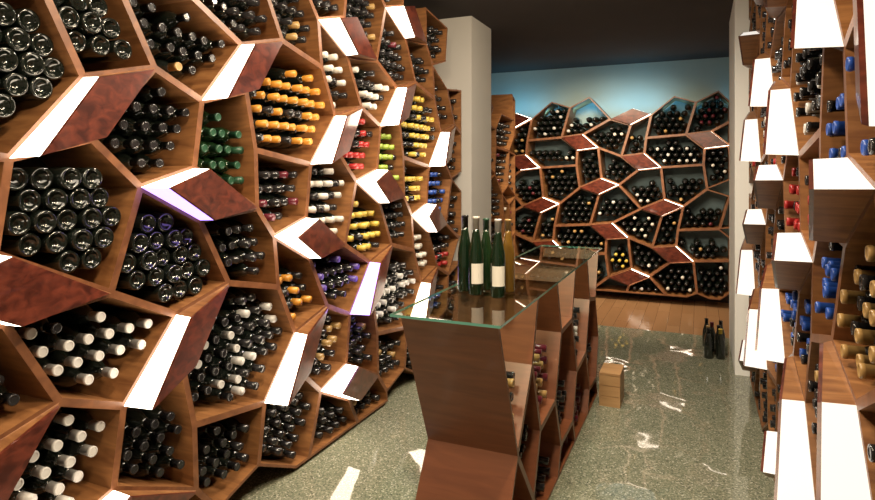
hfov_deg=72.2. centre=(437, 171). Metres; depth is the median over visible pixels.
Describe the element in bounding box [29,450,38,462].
wine bottle
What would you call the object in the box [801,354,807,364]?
wine bottle
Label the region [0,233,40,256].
wine bottle
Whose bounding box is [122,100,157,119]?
wine bottle
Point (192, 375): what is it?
wine bottle
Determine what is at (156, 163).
wine bottle
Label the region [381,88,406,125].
diffuser
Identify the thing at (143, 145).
wine bottle
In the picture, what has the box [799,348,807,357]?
wine bottle
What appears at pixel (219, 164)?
wine bottle
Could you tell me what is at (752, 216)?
diffuser
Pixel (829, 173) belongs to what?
diffuser
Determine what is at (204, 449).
wine bottle
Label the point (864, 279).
wine bottle
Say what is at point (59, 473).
wine bottle
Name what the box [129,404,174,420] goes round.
wine bottle
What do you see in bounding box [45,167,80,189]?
wine bottle
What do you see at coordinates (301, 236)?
diffuser
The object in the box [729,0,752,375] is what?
wall pillar
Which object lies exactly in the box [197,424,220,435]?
wine bottle
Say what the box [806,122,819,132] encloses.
wine bottle
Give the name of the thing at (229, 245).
wine bottle
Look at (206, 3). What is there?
wine bottle
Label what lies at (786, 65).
wine bottle
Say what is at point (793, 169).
wine bottle
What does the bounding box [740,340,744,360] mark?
diffuser
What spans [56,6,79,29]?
wine bottle
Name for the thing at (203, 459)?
wine bottle
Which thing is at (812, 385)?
wine bottle
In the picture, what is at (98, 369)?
wine bottle
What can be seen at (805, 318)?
wine bottle
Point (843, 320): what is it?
wine bottle
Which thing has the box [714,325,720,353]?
wine bottle
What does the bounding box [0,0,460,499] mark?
wine rack
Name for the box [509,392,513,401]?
wine bottle
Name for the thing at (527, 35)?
ceiling
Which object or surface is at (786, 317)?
wine bottle
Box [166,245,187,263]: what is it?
wine bottle
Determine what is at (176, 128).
wine bottle
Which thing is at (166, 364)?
diffuser
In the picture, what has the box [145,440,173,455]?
wine bottle
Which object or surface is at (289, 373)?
diffuser
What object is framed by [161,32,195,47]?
wine bottle
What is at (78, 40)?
wine bottle
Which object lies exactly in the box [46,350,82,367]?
wine bottle
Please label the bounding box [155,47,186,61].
wine bottle
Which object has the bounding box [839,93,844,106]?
wine bottle
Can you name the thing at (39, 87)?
wine bottle
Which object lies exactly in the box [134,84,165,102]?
wine bottle
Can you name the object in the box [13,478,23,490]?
wine bottle
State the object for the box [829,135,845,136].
wine bottle
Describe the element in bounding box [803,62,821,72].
wine bottle
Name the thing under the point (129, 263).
wine bottle
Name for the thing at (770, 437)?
diffuser
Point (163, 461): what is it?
wine bottle
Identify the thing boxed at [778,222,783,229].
wine bottle
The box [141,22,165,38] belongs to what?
wine bottle
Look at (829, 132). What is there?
wine bottle
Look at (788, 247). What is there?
diffuser
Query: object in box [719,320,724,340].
wine bottle
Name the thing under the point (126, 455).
wine bottle
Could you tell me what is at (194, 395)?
wine bottle
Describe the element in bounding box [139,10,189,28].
wine bottle
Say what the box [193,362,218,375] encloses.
wine bottle
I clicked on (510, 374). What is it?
wine bottle
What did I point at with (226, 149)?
wine bottle
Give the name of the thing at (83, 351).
wine bottle
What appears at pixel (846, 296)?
wine bottle
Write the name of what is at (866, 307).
wine bottle
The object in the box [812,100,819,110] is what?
wine bottle
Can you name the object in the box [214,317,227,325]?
wine bottle
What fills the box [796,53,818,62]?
wine bottle
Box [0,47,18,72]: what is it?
wine bottle
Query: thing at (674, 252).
wine rack
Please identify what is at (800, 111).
wine bottle
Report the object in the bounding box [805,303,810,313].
wine bottle
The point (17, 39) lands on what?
wine bottle
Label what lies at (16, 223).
wine bottle
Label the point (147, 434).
wine bottle
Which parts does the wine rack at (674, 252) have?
panel, panel, panel, panel, panel, panel, panel, panel, panel, panel, panel, panel, panel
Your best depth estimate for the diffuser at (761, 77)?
2.97 m
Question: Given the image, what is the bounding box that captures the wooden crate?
[599,362,623,407]
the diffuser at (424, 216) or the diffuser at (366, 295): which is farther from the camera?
the diffuser at (424, 216)
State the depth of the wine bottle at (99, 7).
2.06 m
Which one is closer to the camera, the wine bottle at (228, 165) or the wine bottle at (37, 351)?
the wine bottle at (37, 351)
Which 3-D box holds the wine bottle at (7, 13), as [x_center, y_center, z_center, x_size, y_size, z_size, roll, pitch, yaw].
[-1.413,-0.466,1.826,0.302,0.074,0.074,0,0,24]
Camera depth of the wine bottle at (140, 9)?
2.24 m
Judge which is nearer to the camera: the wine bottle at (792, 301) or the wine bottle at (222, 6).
the wine bottle at (792, 301)
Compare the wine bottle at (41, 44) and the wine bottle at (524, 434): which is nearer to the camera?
the wine bottle at (41, 44)
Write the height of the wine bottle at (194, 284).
0.074 m
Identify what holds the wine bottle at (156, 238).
in the wine rack at (63, 129)
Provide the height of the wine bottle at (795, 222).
0.074 m
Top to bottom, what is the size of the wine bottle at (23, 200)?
0.074 m
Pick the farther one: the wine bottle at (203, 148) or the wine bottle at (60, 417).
the wine bottle at (203, 148)
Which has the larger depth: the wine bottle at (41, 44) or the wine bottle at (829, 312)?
the wine bottle at (41, 44)
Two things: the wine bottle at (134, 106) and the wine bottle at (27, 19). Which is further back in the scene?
the wine bottle at (134, 106)
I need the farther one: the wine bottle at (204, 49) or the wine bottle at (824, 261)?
the wine bottle at (204, 49)
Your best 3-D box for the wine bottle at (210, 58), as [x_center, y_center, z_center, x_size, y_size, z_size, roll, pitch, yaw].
[-1.085,-0.479,2.586,0.302,0.074,0.074,0,0,23]
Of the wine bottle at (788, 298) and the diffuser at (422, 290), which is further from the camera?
the diffuser at (422, 290)
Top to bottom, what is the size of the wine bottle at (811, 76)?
0.074 m
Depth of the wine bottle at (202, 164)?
2.50 m
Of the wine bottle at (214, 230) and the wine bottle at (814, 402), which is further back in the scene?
the wine bottle at (214, 230)
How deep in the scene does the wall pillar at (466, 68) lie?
5.14 m
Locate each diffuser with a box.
[0,255,20,326]
[10,77,97,157]
[103,491,128,499]
[124,315,189,409]
[141,168,212,219]
[203,44,254,99]
[265,333,306,405]
[275,218,319,257]
[311,116,345,163]
[319,18,357,55]
[321,364,357,399]
[350,262,379,314]
[356,170,388,202]
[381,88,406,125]
[386,6,414,37]
[411,283,429,317]
[412,204,436,231]
[429,132,449,166]
[737,250,754,295]
[740,31,758,35]
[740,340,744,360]
[741,119,760,161]
[744,209,765,224]
[745,309,766,369]
[750,58,772,105]
[755,165,782,179]
[757,288,784,362]
[763,431,776,473]
[765,89,798,154]
[774,233,811,261]
[777,399,814,499]
[794,0,843,47]
[813,158,874,188]
[821,402,870,499]
[863,0,874,125]
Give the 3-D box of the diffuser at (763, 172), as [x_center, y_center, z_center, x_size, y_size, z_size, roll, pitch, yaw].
[1.483,0.001,2.708,0.105,0.071,0.251,0,0,24]
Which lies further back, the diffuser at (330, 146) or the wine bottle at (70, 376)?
the diffuser at (330, 146)
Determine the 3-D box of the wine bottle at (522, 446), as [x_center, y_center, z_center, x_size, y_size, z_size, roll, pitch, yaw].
[0.228,1.163,2.586,0.302,0.074,0.074,0,0,24]
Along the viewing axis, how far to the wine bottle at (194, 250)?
2.45 m
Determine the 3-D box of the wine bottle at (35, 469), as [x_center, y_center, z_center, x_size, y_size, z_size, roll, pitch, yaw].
[-1.360,0.941,1.934,0.302,0.074,0.074,0,0,24]
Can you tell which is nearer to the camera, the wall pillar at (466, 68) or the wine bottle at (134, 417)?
the wine bottle at (134, 417)
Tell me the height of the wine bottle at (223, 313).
0.074 m
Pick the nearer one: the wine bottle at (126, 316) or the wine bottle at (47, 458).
the wine bottle at (47, 458)
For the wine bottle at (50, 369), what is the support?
in the wine rack at (63, 129)
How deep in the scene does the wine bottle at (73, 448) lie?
2.02 m
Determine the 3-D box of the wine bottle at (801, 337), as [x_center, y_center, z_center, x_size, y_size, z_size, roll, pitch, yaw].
[1.430,0.591,2.092,0.302,0.074,0.074,0,0,24]
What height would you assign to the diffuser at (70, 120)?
0.270 m
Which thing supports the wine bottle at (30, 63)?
in the wine rack at (63, 129)
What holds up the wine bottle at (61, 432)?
in the wine rack at (63, 129)
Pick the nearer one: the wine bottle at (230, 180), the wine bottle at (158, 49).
the wine bottle at (158, 49)
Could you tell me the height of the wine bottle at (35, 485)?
0.074 m
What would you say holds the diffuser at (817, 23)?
attached to the wine rack at (833, 463)
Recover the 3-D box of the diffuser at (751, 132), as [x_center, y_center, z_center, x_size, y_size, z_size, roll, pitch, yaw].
[1.892,-0.195,3.642,0.105,0.270,0.231,0,0,24]
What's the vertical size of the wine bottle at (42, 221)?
0.074 m
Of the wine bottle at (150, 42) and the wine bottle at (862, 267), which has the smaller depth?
the wine bottle at (862, 267)
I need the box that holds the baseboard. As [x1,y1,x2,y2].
[596,290,728,302]
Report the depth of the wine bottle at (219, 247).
2.55 m
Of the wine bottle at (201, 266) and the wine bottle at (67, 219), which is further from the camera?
the wine bottle at (201, 266)
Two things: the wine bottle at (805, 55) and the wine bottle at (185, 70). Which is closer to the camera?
the wine bottle at (805, 55)
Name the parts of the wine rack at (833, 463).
panel, panel, panel, panel, panel, panel, panel, panel, panel, panel, panel, panel, panel, panel, panel, panel, panel, panel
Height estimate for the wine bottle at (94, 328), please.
0.074 m
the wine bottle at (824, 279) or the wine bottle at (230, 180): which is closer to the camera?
the wine bottle at (824, 279)
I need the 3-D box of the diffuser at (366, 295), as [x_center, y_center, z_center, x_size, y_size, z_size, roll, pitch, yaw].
[-0.395,0.685,3.550,0.125,0.270,0.260,0,0,24]
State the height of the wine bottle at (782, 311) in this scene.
0.074 m
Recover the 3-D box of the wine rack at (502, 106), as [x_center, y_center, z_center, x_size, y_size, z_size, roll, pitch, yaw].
[0.461,0.302,6.315,0.360,2.355,1.300,0,0,24]
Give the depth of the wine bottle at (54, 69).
1.92 m
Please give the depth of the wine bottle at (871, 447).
1.22 m
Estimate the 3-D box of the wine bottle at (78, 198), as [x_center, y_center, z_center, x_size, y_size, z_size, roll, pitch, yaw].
[-1.314,0.088,2.039,0.302,0.074,0.074,0,0,24]
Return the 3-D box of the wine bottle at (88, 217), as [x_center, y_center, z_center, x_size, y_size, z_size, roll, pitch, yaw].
[-1.292,0.156,2.073,0.302,0.074,0.074,0,0,24]
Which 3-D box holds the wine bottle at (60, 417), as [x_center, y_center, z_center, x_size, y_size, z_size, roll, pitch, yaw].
[-1.332,0.806,2.007,0.302,0.074,0.074,0,0,24]
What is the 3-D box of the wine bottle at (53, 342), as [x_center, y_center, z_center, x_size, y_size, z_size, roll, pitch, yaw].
[-1.329,0.564,2.002,0.302,0.074,0.074,0,0,24]
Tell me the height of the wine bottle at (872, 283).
0.074 m
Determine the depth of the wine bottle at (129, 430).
2.18 m
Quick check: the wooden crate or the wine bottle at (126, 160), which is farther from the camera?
the wooden crate
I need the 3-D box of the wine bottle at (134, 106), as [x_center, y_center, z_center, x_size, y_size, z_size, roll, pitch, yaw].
[-1.223,-0.236,2.226,0.302,0.074,0.074,0,0,23]
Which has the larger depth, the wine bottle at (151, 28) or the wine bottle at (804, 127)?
the wine bottle at (151, 28)
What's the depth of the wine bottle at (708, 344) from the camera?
4.82 m
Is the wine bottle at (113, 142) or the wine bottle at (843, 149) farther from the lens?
the wine bottle at (113, 142)
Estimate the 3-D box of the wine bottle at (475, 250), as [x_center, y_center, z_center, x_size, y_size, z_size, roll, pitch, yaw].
[0.164,0.355,2.557,0.063,0.332,0.064,0,0,0]
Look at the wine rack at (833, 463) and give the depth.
1.90 m
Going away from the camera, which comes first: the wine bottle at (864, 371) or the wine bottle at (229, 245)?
the wine bottle at (864, 371)
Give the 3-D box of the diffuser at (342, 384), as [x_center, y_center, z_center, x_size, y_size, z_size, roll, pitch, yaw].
[-0.507,1.200,3.294,0.125,0.210,0.280,0,0,24]
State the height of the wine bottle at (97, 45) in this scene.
0.074 m
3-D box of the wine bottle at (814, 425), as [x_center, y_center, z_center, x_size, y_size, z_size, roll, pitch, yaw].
[1.349,0.827,1.877,0.302,0.074,0.074,0,0,24]
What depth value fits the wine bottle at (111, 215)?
2.09 m
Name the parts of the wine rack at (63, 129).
panel, panel, panel, panel, panel, panel, panel, panel, panel, panel, panel, panel, panel, panel, panel, panel, panel, panel, panel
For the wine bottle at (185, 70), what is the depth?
2.42 m
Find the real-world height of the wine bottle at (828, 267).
0.074 m
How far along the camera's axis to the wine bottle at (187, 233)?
2.42 m
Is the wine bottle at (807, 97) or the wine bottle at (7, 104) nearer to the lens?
the wine bottle at (7, 104)
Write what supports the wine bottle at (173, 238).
in the wine rack at (63, 129)
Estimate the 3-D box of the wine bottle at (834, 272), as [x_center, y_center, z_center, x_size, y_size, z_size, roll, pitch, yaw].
[1.185,0.272,1.533,0.302,0.074,0.074,0,0,24]
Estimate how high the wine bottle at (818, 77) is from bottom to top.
0.074 m
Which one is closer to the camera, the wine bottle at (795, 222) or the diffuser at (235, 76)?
the wine bottle at (795, 222)
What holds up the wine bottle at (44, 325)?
in the wine rack at (63, 129)
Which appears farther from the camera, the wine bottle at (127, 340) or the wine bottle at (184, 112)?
the wine bottle at (184, 112)
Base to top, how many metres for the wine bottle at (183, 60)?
0.074 m
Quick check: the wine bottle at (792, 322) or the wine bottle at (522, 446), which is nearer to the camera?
the wine bottle at (792, 322)
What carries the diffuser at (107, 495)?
attached to the wine rack at (63, 129)
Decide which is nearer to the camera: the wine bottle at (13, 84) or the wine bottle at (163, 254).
the wine bottle at (13, 84)
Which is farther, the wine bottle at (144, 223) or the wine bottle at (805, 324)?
the wine bottle at (144, 223)
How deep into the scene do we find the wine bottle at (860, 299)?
1.39 m
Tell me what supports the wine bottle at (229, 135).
in the wine rack at (63, 129)
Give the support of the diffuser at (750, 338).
attached to the wine rack at (833, 463)
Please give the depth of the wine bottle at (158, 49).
2.31 m
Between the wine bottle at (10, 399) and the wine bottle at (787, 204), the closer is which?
the wine bottle at (10, 399)
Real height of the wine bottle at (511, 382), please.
0.074 m
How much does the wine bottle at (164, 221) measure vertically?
0.074 m
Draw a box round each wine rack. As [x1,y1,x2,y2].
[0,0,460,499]
[491,94,514,251]
[510,90,728,299]
[736,0,874,499]
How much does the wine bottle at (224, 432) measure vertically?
0.074 m
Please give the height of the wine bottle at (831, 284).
0.074 m
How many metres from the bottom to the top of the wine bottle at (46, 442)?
0.074 m
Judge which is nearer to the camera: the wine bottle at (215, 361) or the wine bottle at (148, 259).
the wine bottle at (148, 259)
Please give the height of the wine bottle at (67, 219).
0.074 m
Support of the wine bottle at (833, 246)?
in the wine rack at (833, 463)
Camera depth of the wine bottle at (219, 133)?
2.59 m
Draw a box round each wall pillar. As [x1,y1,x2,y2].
[433,16,490,320]
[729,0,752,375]
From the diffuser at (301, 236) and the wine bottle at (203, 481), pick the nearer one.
the wine bottle at (203, 481)
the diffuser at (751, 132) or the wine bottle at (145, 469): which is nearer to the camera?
the wine bottle at (145, 469)
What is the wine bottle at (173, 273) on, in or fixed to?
in the wine rack at (63, 129)
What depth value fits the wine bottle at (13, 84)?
1.81 m
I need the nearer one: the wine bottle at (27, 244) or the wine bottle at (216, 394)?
the wine bottle at (27, 244)
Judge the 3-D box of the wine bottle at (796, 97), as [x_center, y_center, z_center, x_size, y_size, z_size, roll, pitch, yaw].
[1.486,-0.283,2.208,0.302,0.074,0.074,0,0,23]
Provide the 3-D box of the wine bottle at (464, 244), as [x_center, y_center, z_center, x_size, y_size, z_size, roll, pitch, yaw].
[0.121,0.355,2.640,0.063,0.332,0.063,0,0,0]
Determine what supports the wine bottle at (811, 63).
on the wine bottle
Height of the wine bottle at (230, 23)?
0.074 m
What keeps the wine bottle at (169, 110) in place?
in the wine rack at (63, 129)
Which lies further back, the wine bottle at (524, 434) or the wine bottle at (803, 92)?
the wine bottle at (524, 434)
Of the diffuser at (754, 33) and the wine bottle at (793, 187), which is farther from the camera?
the diffuser at (754, 33)
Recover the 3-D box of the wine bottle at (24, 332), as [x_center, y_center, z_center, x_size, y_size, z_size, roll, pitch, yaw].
[-1.381,0.496,1.898,0.302,0.074,0.074,0,0,23]
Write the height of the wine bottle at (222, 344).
0.074 m
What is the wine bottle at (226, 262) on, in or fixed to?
in the wine rack at (63, 129)
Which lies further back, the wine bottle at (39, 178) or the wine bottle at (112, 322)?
the wine bottle at (112, 322)
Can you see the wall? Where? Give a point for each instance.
(645, 87)
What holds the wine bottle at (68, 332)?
in the wine rack at (63, 129)
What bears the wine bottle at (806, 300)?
in the wine rack at (833, 463)
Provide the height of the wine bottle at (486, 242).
0.315 m
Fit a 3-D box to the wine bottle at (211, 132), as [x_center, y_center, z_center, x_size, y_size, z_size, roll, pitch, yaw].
[-1.073,-0.165,2.562,0.302,0.074,0.074,0,0,23]
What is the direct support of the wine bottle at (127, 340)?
in the wine rack at (63, 129)
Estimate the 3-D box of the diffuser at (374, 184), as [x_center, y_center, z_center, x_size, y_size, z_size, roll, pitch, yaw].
[-0.363,0.090,3.624,0.125,0.210,0.280,0,0,24]
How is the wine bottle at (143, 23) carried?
in the wine rack at (63, 129)
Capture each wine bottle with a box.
[0,1,15,27]
[0,8,40,32]
[0,27,30,52]
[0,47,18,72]
[0,72,27,96]
[0,93,15,117]
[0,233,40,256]
[0,384,19,405]
[3,211,30,235]
[5,52,44,76]
[6,189,40,212]
[9,167,27,190]
[12,76,52,101]
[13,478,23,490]
[14,326,36,339]
[16,33,53,56]
[16,250,79,272]
[20,167,52,189]
[20,460,50,479]
[21,338,47,357]
[23,475,64,494]
[25,318,61,335]
[26,210,56,233]
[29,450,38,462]
[30,57,64,80]
[32,332,73,353]
[34,230,67,253]
[34,356,62,376]
[35,188,67,210]
[36,430,62,451]
[37,449,75,467]
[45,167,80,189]
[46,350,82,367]
[47,305,105,324]
[47,366,93,386]
[47,424,86,441]
[48,409,73,426]
[50,321,113,339]
[50,465,83,481]
[51,208,77,230]
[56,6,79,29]
[58,323,93,344]
[60,407,104,431]
[61,228,92,250]
[61,440,97,456]
[63,188,90,209]
[66,12,101,35]
[67,30,86,52]
[69,343,103,361]
[72,247,101,269]
[73,167,101,188]
[73,207,101,228]
[77,0,107,17]
[77,35,109,58]
[79,39,131,63]
[79,360,117,379]
[86,18,120,39]
[86,187,108,208]
[87,226,113,247]
[89,337,124,355]
[92,306,152,328]
[96,206,120,226]
[98,138,118,147]
[98,314,133,333]
[105,135,138,154]
[109,117,149,136]
[110,120,127,133]
[110,332,145,350]
[114,153,145,169]
[115,283,172,302]
[116,269,145,289]
[119,460,138,474]
[120,253,136,272]
[121,449,131,460]
[121,462,163,477]
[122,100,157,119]
[122,102,140,115]
[122,136,157,154]
[122,435,148,450]
[124,420,140,437]
[125,407,158,428]
[126,233,148,252]
[126,250,157,269]
[127,449,156,464]
[129,0,136,6]
[129,154,163,172]
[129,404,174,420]
[131,119,166,137]
[131,213,155,233]
[132,2,155,18]
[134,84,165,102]
[135,267,163,286]
[137,18,147,27]
[137,211,173,231]
[137,427,164,442]
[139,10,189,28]
[139,102,173,120]
[140,137,174,155]
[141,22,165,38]
[143,231,163,250]
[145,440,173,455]
[146,39,153,48]
[148,27,181,43]
[149,120,180,138]
[150,40,173,58]
[152,248,169,266]
[153,419,181,433]
[154,59,181,73]
[154,454,184,469]
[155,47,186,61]
[157,104,189,122]
[159,263,182,282]
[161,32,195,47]
[161,229,182,247]
[162,280,186,297]
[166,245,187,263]
[168,50,201,64]
[168,261,193,279]
[169,66,195,79]
[171,227,193,245]
[176,36,207,50]
[181,276,202,294]
[182,54,215,68]
[184,243,200,260]
[188,38,224,54]
[188,370,203,381]
[189,258,210,276]
[189,380,211,394]
[191,392,197,401]
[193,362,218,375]
[195,360,201,368]
[197,157,215,168]
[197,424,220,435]
[197,433,226,447]
[198,141,222,157]
[198,387,232,402]
[198,442,209,454]
[198,452,218,467]
[198,466,206,475]
[199,144,207,152]
[199,353,211,362]
[199,374,224,388]
[199,476,210,486]
[200,0,217,6]
[200,126,224,141]
[200,128,215,139]
[201,157,224,169]
[202,110,220,125]
[202,343,226,357]
[202,465,226,478]
[205,222,231,238]
[206,142,230,157]
[206,356,231,370]
[207,2,226,13]
[207,335,218,343]
[208,445,229,458]
[209,127,241,143]
[209,157,240,173]
[209,325,233,339]
[210,422,236,439]
[211,338,239,352]
[211,369,240,383]
[212,237,234,249]
[214,243,225,251]
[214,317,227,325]
[215,457,239,470]
[216,173,233,184]
[217,307,240,321]
[218,18,236,27]
[220,258,231,266]
[458,215,470,291]
[469,216,482,295]
[481,218,491,290]
[491,219,504,298]
[503,219,514,292]
[506,371,514,378]
[507,378,514,387]
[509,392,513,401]
[519,443,525,452]
[521,432,527,440]
[523,424,527,431]
[702,318,708,345]
[704,328,712,358]
[710,322,715,351]
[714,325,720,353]
[716,328,724,359]
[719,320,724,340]
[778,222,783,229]
[780,309,791,317]
[781,156,785,163]
[783,313,791,321]
[784,60,790,68]
[784,201,798,208]
[786,218,799,225]
[786,296,792,303]
[788,19,791,27]
[790,185,795,193]
[790,299,796,307]
[790,318,794,326]
[792,168,796,176]
[792,291,797,300]
[792,311,795,320]
[793,92,816,101]
[794,220,799,229]
[795,73,815,81]
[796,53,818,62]
[796,107,819,118]
[797,332,809,341]
[799,87,820,96]
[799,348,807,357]
[800,66,821,75]
[800,96,817,98]
[800,316,810,325]
[801,75,815,78]
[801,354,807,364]
[802,48,821,58]
[802,320,810,330]
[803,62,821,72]
[803,124,814,133]
[804,175,808,185]
[804,299,810,306]
[805,103,819,112]
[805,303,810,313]
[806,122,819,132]
[807,48,822,54]
[807,58,821,68]
[807,81,820,91]
[808,380,817,391]
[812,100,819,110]
[812,398,816,408]
[812,422,816,434]
[814,370,817,382]
[814,389,817,399]
[815,301,834,312]
[816,74,821,84]
[821,257,840,268]
[822,278,837,286]
[822,286,836,298]
[823,282,837,286]
[825,264,839,276]
[825,307,834,319]
[826,123,844,135]
[827,100,844,112]
[828,260,840,264]
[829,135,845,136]
[829,148,838,157]
[829,242,842,250]
[830,268,839,280]
[832,121,844,133]
[836,97,844,109]
[837,313,868,327]
[838,147,840,157]
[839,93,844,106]
[840,289,870,303]
[840,344,873,358]
[841,146,845,157]
[845,56,854,71]
[850,321,874,335]
[853,269,874,284]
[854,265,874,270]
[854,328,874,344]
[856,354,874,365]
[857,296,874,310]
[857,363,874,379]
[859,274,874,290]
[860,139,870,155]
[862,302,874,318]
[865,245,874,261]
[867,444,874,462]
[868,138,874,154]
[868,346,874,363]
[869,280,874,297]
[869,310,874,326]
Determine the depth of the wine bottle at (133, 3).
2.17 m
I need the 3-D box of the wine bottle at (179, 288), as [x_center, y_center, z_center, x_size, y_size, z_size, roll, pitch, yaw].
[-1.153,0.462,2.427,0.302,0.074,0.074,0,0,23]
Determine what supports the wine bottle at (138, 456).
in the wine rack at (63, 129)
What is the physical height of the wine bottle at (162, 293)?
0.074 m
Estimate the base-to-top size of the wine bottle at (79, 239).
0.074 m
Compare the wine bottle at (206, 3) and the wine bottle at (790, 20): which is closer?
the wine bottle at (790, 20)
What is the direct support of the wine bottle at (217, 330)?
in the wine rack at (63, 129)
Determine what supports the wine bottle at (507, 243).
on the display counter
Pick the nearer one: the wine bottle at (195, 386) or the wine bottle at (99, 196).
the wine bottle at (99, 196)
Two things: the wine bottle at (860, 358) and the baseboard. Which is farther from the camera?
the baseboard
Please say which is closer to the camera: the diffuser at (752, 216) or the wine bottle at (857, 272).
the wine bottle at (857, 272)
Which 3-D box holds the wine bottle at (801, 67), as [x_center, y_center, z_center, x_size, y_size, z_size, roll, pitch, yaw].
[1.403,-0.351,2.031,0.302,0.074,0.074,0,0,23]
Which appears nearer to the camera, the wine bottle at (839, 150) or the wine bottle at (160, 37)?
the wine bottle at (839, 150)
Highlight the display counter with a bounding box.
[390,245,601,499]
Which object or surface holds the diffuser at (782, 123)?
attached to the wine rack at (833, 463)
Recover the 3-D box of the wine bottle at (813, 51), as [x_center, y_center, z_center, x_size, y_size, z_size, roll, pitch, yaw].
[1.403,-0.418,1.989,0.302,0.074,0.074,0,0,23]
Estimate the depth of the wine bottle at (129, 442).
2.22 m
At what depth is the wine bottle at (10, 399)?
1.79 m
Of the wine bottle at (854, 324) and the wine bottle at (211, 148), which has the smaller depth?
the wine bottle at (854, 324)
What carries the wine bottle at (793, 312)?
in the wine rack at (833, 463)
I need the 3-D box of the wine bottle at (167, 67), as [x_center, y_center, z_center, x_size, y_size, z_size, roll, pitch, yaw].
[-1.146,-0.411,2.400,0.302,0.074,0.074,0,0,24]
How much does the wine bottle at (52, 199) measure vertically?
0.074 m
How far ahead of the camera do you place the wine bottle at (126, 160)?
2.21 m
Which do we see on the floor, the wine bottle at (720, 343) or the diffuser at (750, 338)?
the wine bottle at (720, 343)
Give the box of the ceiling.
[404,0,732,72]
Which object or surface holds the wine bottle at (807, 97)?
in the wine rack at (833, 463)
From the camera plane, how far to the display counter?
2.42 m
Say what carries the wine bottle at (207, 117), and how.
in the wine rack at (63, 129)
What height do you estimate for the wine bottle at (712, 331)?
0.239 m
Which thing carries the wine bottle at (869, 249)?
in the wine rack at (833, 463)
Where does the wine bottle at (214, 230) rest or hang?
in the wine rack at (63, 129)
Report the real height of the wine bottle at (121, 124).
0.074 m
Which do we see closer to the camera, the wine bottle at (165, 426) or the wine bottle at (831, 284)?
the wine bottle at (831, 284)
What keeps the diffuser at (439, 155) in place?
attached to the wine rack at (63, 129)
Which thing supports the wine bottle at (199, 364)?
in the wine rack at (63, 129)
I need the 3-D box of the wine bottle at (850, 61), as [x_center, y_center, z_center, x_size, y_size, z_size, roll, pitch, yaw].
[1.112,-0.256,1.367,0.302,0.074,0.074,0,0,24]
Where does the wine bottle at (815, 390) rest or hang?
in the wine rack at (833, 463)
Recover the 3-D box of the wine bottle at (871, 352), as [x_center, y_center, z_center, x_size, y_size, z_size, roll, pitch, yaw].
[1.026,0.374,1.170,0.302,0.074,0.074,0,0,24]
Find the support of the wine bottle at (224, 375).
in the wine rack at (63, 129)
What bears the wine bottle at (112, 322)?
in the wine rack at (63, 129)
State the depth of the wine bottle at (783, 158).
2.59 m
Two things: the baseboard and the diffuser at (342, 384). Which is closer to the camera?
the diffuser at (342, 384)
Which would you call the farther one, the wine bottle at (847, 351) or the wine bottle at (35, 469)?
the wine bottle at (35, 469)
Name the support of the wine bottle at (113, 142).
in the wine rack at (63, 129)
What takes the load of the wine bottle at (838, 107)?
in the wine rack at (833, 463)
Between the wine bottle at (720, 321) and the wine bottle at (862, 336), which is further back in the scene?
the wine bottle at (720, 321)
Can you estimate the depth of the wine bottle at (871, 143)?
1.24 m
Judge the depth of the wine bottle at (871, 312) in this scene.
1.25 m
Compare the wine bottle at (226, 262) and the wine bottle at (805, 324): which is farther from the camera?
the wine bottle at (226, 262)
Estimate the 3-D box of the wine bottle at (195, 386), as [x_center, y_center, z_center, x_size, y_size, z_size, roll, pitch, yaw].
[-1.095,0.914,2.569,0.302,0.074,0.074,0,0,24]
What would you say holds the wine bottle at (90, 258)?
in the wine rack at (63, 129)
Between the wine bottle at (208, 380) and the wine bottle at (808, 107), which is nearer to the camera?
the wine bottle at (808, 107)
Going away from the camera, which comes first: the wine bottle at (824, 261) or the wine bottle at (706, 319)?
the wine bottle at (824, 261)
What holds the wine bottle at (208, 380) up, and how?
in the wine rack at (63, 129)
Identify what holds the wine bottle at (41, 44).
in the wine rack at (63, 129)
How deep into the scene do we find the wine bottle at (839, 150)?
1.62 m
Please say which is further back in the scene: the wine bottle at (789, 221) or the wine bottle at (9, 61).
the wine bottle at (789, 221)
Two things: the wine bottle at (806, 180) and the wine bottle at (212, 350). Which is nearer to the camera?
the wine bottle at (806, 180)
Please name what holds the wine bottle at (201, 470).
in the wine rack at (63, 129)
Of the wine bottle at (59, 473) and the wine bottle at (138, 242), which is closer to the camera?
the wine bottle at (59, 473)
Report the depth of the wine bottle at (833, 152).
1.67 m
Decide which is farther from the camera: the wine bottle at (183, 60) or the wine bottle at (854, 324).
the wine bottle at (183, 60)
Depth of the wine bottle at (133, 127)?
2.21 m
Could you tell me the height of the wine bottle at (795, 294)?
0.074 m
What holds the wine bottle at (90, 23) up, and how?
in the wine rack at (63, 129)
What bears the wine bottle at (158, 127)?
in the wine rack at (63, 129)
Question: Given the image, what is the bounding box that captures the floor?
[228,293,774,499]
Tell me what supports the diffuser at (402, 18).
attached to the wine rack at (63, 129)
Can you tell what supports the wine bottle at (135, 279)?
in the wine rack at (63, 129)
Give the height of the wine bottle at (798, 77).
0.074 m
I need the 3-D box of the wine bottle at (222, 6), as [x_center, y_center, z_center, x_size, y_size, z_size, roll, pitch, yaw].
[-1.059,-0.716,2.653,0.302,0.074,0.074,0,0,23]
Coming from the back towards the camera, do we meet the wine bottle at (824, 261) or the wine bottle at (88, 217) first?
the wine bottle at (88, 217)
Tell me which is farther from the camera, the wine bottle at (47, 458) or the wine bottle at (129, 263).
the wine bottle at (129, 263)
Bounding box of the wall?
[491,57,728,292]
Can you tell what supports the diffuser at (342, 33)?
attached to the wine rack at (63, 129)
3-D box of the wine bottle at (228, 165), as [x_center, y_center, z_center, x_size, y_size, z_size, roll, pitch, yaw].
[-1.019,-0.029,2.708,0.302,0.074,0.074,0,0,24]
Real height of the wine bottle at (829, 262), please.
0.074 m
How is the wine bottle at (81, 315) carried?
in the wine rack at (63, 129)

